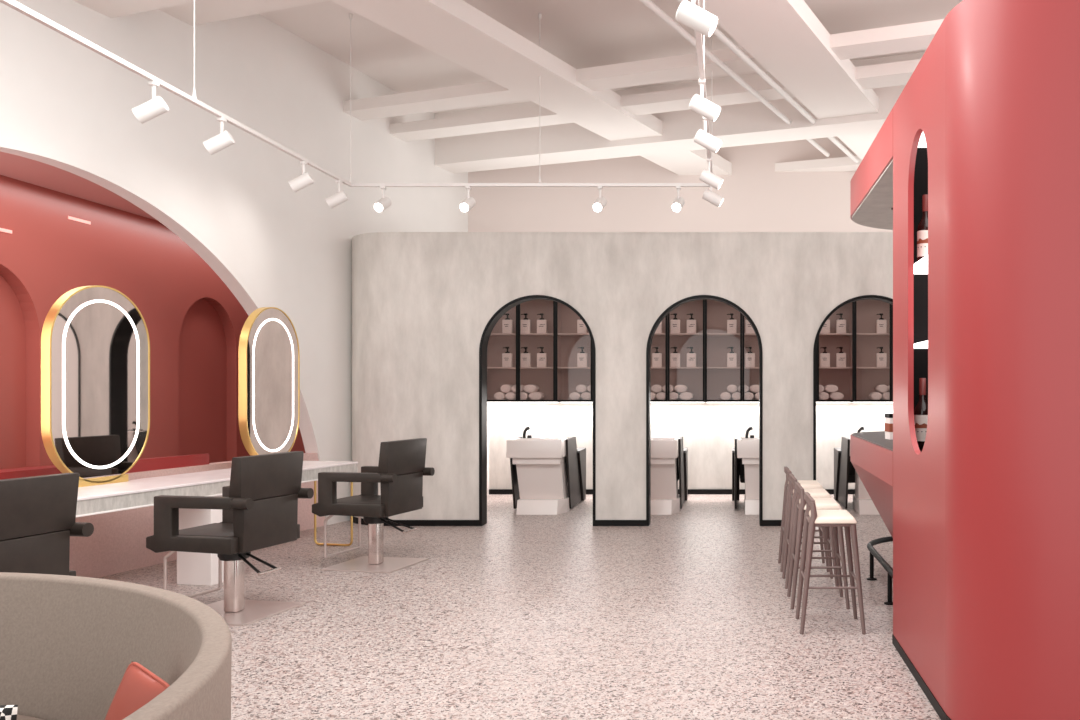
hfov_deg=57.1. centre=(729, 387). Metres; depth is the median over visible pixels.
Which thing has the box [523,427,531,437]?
faucet
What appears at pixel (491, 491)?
baseboard
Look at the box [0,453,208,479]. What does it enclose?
sill
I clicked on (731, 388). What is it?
rolled towel
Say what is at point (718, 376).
upper cabinet
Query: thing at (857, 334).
shelf
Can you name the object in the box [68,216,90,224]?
light slot
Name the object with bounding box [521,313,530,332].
soap bottle
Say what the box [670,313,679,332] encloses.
soap bottle
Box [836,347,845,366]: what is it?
soap bottle
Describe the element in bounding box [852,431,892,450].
countertop
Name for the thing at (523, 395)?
rolled towel
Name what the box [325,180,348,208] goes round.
track spotlight
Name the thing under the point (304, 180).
track spotlight
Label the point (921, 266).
shelf
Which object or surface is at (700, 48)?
track
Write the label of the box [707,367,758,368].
shelf
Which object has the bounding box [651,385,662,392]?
rolled towel
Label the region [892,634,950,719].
baseboard
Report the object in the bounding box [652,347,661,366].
soap bottle
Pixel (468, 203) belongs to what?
track spotlight
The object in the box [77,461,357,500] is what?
countertop
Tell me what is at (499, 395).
rolled towel
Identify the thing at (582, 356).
soap bottle
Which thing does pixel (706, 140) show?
track spotlight
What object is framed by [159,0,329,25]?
ceiling beam
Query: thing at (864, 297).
trim
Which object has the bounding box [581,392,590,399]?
rolled towel
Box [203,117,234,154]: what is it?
track spotlight
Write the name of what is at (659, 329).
soap bottle
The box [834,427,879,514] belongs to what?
unit
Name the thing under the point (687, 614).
floor
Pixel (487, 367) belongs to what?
shelf
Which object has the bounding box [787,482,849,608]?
bar stool
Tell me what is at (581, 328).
soap bottle
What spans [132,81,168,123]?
track spotlight
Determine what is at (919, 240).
print
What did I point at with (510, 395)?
rolled towel
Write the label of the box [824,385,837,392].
rolled towel
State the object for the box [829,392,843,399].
rolled towel
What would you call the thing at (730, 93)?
ceiling beam
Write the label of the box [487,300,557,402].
upper cabinet
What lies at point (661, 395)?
rolled towel
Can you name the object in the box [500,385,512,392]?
rolled towel
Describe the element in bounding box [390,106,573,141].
ceiling beam
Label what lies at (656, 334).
shelf
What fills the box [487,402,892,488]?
wall
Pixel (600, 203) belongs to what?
track spotlight
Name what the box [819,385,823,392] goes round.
rolled towel
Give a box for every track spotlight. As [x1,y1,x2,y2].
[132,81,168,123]
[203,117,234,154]
[288,161,313,191]
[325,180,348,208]
[373,186,390,212]
[459,186,475,212]
[592,186,606,212]
[671,186,684,212]
[676,0,718,37]
[689,79,720,121]
[694,116,721,153]
[699,158,723,189]
[702,186,723,206]
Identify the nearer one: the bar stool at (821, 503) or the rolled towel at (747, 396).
the bar stool at (821, 503)
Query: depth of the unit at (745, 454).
11.48 m
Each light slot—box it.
[0,228,11,233]
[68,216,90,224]
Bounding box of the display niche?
[914,132,927,451]
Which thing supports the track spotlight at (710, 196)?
attached to the track
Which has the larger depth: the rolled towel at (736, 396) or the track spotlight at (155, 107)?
the rolled towel at (736, 396)
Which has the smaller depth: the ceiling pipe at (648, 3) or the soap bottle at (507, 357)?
the ceiling pipe at (648, 3)
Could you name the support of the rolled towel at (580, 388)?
on the rolled towel at (586, 395)
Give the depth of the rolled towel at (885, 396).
13.29 m
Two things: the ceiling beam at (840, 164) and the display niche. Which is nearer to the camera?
the display niche
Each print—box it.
[915,423,926,427]
[917,238,927,243]
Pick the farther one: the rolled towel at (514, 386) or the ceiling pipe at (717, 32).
the rolled towel at (514, 386)
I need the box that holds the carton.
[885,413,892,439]
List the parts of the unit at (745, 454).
panel, armrest, backrest, seat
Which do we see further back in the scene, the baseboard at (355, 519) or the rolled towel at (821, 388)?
the rolled towel at (821, 388)
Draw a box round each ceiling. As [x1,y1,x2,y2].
[0,151,157,220]
[259,0,962,112]
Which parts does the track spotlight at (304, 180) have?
arm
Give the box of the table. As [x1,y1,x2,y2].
[76,461,357,585]
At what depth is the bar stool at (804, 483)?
7.92 m
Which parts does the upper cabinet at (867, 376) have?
door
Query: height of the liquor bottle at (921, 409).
0.404 m
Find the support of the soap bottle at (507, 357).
on the upper cabinet at (497, 375)
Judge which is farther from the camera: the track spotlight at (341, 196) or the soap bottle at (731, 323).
the soap bottle at (731, 323)
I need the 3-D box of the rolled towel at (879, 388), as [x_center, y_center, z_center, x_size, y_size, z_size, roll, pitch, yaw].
[2.115,0.009,13.425,0.150,0.112,0.260,0,0,0]
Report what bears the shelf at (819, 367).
attached to the upper cabinet at (842, 377)
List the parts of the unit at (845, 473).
armrest, panel, seat, backrest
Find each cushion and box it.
[0,705,17,719]
[105,661,169,719]
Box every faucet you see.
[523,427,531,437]
[745,426,753,437]
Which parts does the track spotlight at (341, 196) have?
arm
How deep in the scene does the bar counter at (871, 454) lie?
6.75 m
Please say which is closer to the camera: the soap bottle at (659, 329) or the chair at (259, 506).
the chair at (259, 506)
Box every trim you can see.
[479,295,595,525]
[487,423,488,494]
[646,295,762,525]
[813,295,892,479]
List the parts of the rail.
post, rail, post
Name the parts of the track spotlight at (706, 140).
arm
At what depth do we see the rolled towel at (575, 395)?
13.30 m
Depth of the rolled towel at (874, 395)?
13.30 m
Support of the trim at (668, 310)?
attached to the wall at (423, 303)
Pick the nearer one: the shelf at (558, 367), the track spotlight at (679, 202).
the track spotlight at (679, 202)
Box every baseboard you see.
[353,516,478,525]
[489,489,854,493]
[595,520,645,525]
[763,520,803,525]
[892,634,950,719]
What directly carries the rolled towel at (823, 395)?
in the upper cabinet at (842, 377)
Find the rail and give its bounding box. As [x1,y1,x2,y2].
[867,536,892,604]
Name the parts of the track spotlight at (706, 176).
arm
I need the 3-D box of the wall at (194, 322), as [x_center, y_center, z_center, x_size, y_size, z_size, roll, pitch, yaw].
[-6.000,-0.113,8.600,0.200,3.225,8.000,0,0,0]
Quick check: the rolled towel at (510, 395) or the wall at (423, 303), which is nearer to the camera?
the wall at (423, 303)
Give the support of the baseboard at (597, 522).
attached to the wall at (423, 303)
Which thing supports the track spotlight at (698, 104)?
attached to the track
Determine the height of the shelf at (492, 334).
0.018 m
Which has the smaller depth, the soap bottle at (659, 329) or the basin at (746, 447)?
the basin at (746, 447)
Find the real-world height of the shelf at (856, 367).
0.018 m
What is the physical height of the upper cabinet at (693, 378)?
1.505 m
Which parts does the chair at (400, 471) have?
armrest, seat, plate, armrest, backrest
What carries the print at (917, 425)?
on the liquor bottle at (921, 409)
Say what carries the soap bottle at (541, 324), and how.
on the upper cabinet at (497, 375)
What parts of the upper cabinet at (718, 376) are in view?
door, door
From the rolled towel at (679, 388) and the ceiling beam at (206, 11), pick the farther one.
the rolled towel at (679, 388)
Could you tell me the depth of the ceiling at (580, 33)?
9.86 m
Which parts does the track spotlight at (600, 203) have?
arm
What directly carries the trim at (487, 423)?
attached to the wall
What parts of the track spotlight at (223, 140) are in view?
arm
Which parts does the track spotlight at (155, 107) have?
arm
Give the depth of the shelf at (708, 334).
13.30 m
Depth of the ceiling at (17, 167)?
8.04 m
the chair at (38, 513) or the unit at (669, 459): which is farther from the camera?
the unit at (669, 459)
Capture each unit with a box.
[651,437,687,514]
[732,426,758,514]
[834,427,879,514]
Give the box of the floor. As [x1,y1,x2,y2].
[100,494,940,719]
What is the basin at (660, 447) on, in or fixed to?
in the unit at (669, 459)
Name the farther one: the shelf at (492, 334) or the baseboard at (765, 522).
the shelf at (492, 334)
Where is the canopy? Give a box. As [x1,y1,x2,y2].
[850,108,892,229]
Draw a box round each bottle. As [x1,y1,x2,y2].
[502,313,512,332]
[502,347,512,366]
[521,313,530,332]
[521,347,530,366]
[537,313,546,332]
[537,347,546,366]
[577,318,586,332]
[577,347,586,366]
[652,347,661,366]
[655,321,661,332]
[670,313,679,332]
[670,347,679,366]
[687,313,695,332]
[687,347,695,366]
[727,313,736,332]
[727,347,736,366]
[745,320,754,332]
[745,347,754,366]
[820,320,829,332]
[820,347,829,366]
[836,313,845,332]
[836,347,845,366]
[876,313,886,332]
[876,347,886,366]
[914,378,927,450]
[917,194,927,260]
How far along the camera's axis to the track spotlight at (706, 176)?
8.23 m
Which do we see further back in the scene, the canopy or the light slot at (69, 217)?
the light slot at (69, 217)
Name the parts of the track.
rail, rail, rail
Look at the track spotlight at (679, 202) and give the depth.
9.35 m
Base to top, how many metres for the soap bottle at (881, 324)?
0.282 m
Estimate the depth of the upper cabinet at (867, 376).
13.58 m
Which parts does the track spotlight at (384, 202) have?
arm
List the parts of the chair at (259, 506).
armrest, seat, plate, backrest, armrest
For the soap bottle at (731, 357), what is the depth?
13.40 m
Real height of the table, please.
0.800 m
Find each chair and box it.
[0,473,93,575]
[146,451,313,625]
[312,438,434,572]
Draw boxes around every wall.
[0,0,467,577]
[0,175,249,468]
[290,428,304,452]
[352,232,892,519]
[468,136,892,231]
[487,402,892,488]
[893,0,1079,719]
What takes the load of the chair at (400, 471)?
on the floor
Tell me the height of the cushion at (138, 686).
0.298 m
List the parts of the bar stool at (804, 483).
leg, leg, backrest, seat, leg, leg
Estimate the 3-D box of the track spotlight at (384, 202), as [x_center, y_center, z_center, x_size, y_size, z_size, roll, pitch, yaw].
[-3.393,-1.836,9.401,0.104,0.269,0.208,0,0,9]
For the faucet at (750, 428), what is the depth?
11.70 m
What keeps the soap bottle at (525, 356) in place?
on the upper cabinet at (497, 375)
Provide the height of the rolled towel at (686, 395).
0.112 m
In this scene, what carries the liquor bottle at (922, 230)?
on the display niche
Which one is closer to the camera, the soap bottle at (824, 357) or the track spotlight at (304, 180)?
the track spotlight at (304, 180)
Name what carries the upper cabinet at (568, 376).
attached to the wall at (709, 431)
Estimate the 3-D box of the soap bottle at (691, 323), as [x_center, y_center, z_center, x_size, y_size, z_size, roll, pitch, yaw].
[-0.538,-0.898,13.429,0.138,0.282,0.071,0,0,0]
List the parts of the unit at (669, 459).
backrest, panel, armrest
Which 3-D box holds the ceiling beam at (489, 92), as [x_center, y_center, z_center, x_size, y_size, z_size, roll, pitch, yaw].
[-3.241,-3.160,10.573,2.346,0.120,0.355,0,0,21]
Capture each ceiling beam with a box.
[73,0,201,17]
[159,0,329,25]
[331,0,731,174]
[343,81,527,120]
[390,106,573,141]
[435,52,924,173]
[577,47,765,90]
[621,77,794,114]
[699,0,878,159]
[775,156,861,171]
[830,19,943,59]
[855,59,920,89]
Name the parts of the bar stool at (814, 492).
leg, leg, backrest, seat, leg, leg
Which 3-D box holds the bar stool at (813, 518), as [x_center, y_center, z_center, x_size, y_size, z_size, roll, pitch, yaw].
[0.627,1.080,6.065,0.404,0.843,0.414,0,0,0]
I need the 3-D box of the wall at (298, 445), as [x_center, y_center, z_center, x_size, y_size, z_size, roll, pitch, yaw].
[-5.160,-0.113,12.650,1.720,3.225,0.100,0,0,0]
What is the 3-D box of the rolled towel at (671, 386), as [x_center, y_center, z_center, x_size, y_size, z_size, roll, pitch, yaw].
[-0.858,0.009,13.425,0.150,0.112,0.260,0,0,0]
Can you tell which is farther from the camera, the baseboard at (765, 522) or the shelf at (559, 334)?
the shelf at (559, 334)
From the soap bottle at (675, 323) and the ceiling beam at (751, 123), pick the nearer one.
the ceiling beam at (751, 123)
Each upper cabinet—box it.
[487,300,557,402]
[555,301,592,402]
[651,300,704,402]
[705,300,758,402]
[816,302,853,402]
[853,300,892,402]
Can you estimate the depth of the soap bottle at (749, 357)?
13.40 m
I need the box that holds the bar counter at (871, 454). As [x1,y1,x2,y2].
[850,431,892,537]
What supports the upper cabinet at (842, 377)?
attached to the wall at (709, 431)
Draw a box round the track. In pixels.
[0,0,712,186]
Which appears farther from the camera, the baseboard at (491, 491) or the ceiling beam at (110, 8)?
the baseboard at (491, 491)
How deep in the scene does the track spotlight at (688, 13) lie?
4.63 m
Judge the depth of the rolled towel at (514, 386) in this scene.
13.30 m
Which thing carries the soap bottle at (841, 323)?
on the upper cabinet at (842, 377)
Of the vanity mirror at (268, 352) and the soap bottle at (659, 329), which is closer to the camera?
the vanity mirror at (268, 352)
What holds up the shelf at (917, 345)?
attached to the display niche
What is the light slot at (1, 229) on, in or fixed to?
attached to the wall at (194, 322)
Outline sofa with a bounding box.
[0,572,231,719]
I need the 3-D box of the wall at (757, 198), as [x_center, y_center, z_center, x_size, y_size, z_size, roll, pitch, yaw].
[1.300,-1.080,13.870,11.400,5.160,0.160,0,0,0]
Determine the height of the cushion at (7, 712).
0.188 m
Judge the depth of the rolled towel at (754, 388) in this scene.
13.29 m
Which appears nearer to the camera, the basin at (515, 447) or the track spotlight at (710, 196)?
the track spotlight at (710, 196)
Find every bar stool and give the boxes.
[778,466,829,571]
[782,473,838,588]
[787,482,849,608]
[795,492,865,634]
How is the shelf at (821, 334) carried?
attached to the upper cabinet at (842, 377)
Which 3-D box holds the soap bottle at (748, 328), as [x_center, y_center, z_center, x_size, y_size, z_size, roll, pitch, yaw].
[0.279,-0.898,13.429,0.138,0.282,0.071,0,0,0]
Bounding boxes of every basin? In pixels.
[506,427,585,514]
[506,438,567,457]
[651,438,678,457]
[737,438,758,457]
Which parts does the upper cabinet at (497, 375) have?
door, door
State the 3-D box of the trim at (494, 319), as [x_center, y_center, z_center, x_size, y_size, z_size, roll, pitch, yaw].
[-2.093,0.244,10.569,1.264,2.511,0.222,0,0,0]
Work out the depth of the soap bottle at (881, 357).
13.40 m
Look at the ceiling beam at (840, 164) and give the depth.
13.60 m
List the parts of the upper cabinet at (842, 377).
door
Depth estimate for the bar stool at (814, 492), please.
7.24 m
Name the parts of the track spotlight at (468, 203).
arm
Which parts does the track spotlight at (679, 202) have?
arm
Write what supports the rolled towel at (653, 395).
in the upper cabinet at (693, 378)
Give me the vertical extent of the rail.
0.256 m
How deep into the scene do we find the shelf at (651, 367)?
13.28 m
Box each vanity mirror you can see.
[41,285,149,486]
[238,307,299,455]
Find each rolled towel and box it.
[494,392,506,399]
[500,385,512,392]
[505,392,515,399]
[512,385,523,392]
[520,392,529,399]
[523,385,539,392]
[528,392,544,399]
[569,392,581,399]
[576,385,587,392]
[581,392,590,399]
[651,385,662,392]
[651,392,655,399]
[656,392,667,399]
[662,385,673,392]
[670,392,678,399]
[674,385,687,392]
[679,392,693,399]
[720,392,730,399]
[727,385,736,392]
[732,392,739,399]
[738,385,748,392]
[744,392,753,399]
[749,385,758,392]
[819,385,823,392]
[819,392,828,399]
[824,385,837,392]
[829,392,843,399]
[869,392,881,399]
[875,385,887,392]
[881,392,889,399]
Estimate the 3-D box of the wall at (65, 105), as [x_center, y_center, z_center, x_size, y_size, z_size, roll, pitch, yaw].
[-5.287,-1.080,6.422,0.160,5.160,15.060,0,0,11]
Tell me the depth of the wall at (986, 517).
3.94 m
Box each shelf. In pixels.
[487,367,552,368]
[490,333,552,335]
[558,333,589,335]
[558,367,590,368]
[651,367,702,368]
[654,333,702,335]
[707,333,755,335]
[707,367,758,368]
[819,333,851,335]
[819,367,851,368]
[856,333,889,335]
[856,367,889,368]
[914,255,927,273]
[914,340,927,348]
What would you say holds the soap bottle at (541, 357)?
on the upper cabinet at (497, 375)
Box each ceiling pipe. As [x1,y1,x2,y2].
[640,0,829,156]
[677,0,858,162]
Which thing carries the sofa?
on the floor
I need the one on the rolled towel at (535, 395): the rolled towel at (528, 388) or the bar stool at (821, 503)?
the rolled towel at (528, 388)
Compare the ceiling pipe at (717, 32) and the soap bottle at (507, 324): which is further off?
the soap bottle at (507, 324)
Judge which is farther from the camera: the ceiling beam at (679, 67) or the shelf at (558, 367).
the shelf at (558, 367)
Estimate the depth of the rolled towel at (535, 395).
13.30 m
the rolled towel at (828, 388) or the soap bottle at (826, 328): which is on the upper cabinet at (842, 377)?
the soap bottle at (826, 328)
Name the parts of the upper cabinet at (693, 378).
door, door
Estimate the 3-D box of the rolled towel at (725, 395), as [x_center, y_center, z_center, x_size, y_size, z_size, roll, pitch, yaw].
[-0.061,0.114,13.425,0.150,0.112,0.260,0,0,0]
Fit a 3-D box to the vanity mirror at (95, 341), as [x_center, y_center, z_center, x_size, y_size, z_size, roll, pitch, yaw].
[-4.609,-0.021,7.002,0.120,1.442,0.870,0,0,11]
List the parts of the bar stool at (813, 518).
leg, leg, backrest, seat frame, seat, leg, leg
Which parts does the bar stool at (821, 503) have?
leg, leg, backrest, seat, leg, leg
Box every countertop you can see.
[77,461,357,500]
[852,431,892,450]
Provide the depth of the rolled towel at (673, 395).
13.29 m
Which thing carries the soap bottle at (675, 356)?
on the upper cabinet at (693, 378)
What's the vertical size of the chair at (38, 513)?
1.062 m
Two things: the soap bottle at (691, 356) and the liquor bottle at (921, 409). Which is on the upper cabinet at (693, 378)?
the soap bottle at (691, 356)
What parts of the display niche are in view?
light panel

